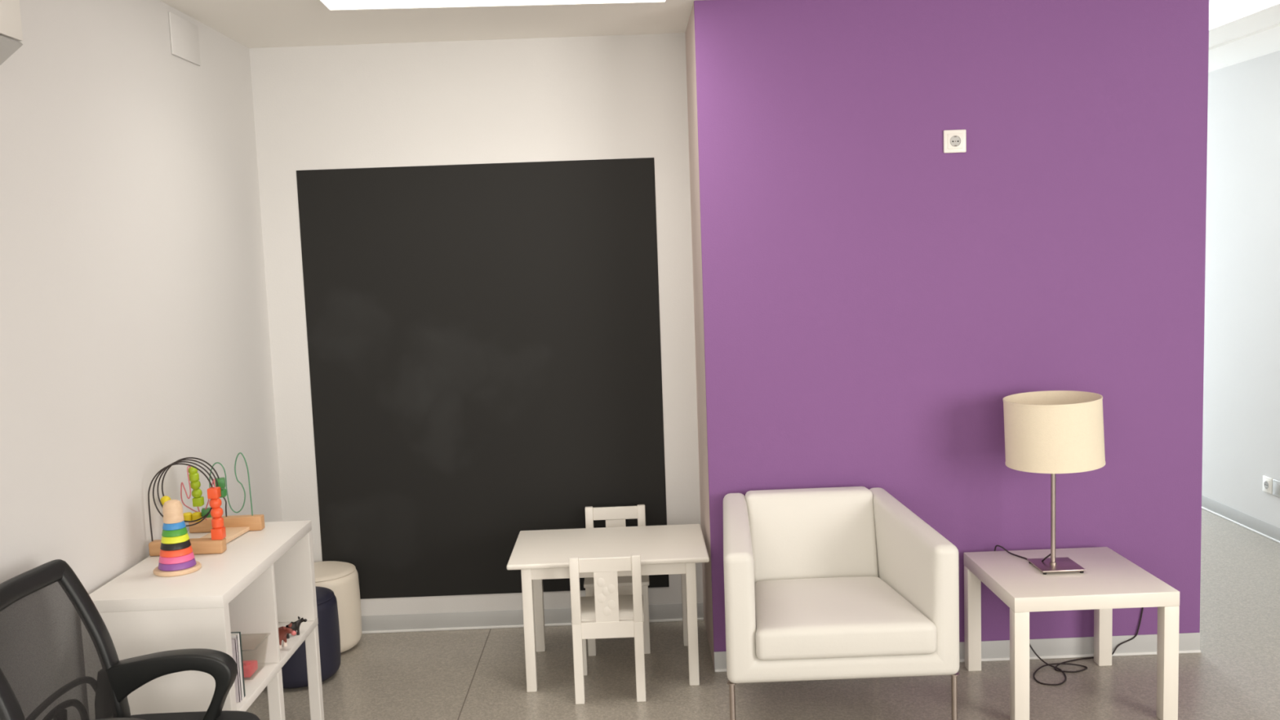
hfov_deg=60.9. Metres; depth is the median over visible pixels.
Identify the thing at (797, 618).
seat cushion
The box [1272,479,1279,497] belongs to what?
wall plate
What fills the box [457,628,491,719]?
trim
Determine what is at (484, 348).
blackboard
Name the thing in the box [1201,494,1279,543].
baseboard
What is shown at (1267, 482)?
power outlet
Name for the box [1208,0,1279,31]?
recessed light
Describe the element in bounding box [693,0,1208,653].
wall
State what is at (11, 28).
air conditioner
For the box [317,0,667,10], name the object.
recessed light
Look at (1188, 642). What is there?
baseboard
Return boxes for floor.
[245,508,1279,719]
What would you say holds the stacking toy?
on the shelf unit
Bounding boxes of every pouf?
[281,586,340,688]
[314,560,361,653]
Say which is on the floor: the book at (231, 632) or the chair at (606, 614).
the chair at (606, 614)
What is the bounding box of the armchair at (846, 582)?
[723,486,959,719]
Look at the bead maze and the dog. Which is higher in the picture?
the bead maze
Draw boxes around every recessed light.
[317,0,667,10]
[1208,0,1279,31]
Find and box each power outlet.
[943,129,966,153]
[1262,475,1272,493]
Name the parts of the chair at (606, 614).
post, leg, rail, seat, rail, post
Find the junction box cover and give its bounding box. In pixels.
[168,12,200,66]
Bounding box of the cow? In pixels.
[278,622,296,648]
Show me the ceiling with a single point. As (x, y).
(252, 24)
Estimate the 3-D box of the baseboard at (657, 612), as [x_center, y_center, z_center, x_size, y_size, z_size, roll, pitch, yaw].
[-0.632,1.147,4.812,1.827,0.079,0.011,-2,6,0]
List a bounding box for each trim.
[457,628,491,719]
[1208,22,1279,72]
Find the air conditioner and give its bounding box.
[0,0,22,65]
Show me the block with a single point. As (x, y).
(250, 667)
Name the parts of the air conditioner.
panel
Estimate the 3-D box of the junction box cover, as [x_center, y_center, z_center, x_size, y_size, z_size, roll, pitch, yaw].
[-1.621,-1.141,3.881,0.008,0.143,0.245,-2,6,0]
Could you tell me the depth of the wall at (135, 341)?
3.33 m
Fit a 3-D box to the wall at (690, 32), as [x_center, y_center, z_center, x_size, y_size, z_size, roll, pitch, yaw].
[0.245,-0.087,4.461,0.012,2.540,0.683,-2,6,0]
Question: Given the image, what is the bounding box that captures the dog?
[285,616,306,638]
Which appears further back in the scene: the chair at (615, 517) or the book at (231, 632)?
the chair at (615, 517)
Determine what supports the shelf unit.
on the floor
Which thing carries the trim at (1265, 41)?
attached to the wall at (1241, 425)
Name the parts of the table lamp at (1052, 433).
stem, lamp shade, plate, power cord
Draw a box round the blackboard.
[296,157,669,599]
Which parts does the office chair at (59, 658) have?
frame, armrest, armrest, seat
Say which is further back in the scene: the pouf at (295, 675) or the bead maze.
the pouf at (295, 675)
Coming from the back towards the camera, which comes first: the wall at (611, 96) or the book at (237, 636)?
the wall at (611, 96)
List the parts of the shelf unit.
panel, panel, leg, panel, leg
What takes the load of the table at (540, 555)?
on the floor
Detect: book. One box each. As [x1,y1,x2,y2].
[231,631,245,697]
[231,632,244,699]
[231,638,241,702]
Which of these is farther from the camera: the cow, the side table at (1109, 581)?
the side table at (1109, 581)
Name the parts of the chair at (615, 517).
post, leg, rail, rail, seat, post, leg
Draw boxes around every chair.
[0,559,260,719]
[568,554,645,704]
[583,504,650,656]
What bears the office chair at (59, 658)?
on the floor
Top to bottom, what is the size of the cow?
0.078 m
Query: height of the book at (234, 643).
0.185 m
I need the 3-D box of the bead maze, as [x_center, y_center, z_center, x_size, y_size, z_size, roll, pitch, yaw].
[-1.409,0.449,3.538,0.256,0.288,0.318,-2,6,0]
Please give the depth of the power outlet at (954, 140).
4.03 m
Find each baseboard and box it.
[361,602,703,633]
[714,632,1200,671]
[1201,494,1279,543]
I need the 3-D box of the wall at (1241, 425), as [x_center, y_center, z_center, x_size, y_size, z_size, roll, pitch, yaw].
[3.328,-0.498,7.417,0.120,2.540,6.200,-2,6,0]
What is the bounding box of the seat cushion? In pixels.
[754,576,937,660]
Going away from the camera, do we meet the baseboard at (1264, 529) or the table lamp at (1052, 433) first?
the table lamp at (1052, 433)
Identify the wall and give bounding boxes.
[0,0,282,594]
[248,32,703,616]
[685,2,714,667]
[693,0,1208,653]
[1201,50,1279,528]
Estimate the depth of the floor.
4.09 m
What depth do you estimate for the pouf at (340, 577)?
4.56 m
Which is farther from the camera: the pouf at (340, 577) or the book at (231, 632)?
the pouf at (340, 577)
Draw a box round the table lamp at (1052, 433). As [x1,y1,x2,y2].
[994,390,1143,685]
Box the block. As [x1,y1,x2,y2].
[242,660,257,677]
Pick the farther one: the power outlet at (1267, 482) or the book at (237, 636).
the power outlet at (1267, 482)
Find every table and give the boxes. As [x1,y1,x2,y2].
[506,524,709,692]
[963,546,1179,719]
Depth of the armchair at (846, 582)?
3.59 m
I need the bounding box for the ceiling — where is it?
[160,0,1279,48]
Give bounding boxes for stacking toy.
[153,499,201,577]
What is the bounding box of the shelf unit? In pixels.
[88,520,324,719]
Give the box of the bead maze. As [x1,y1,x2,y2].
[147,452,264,555]

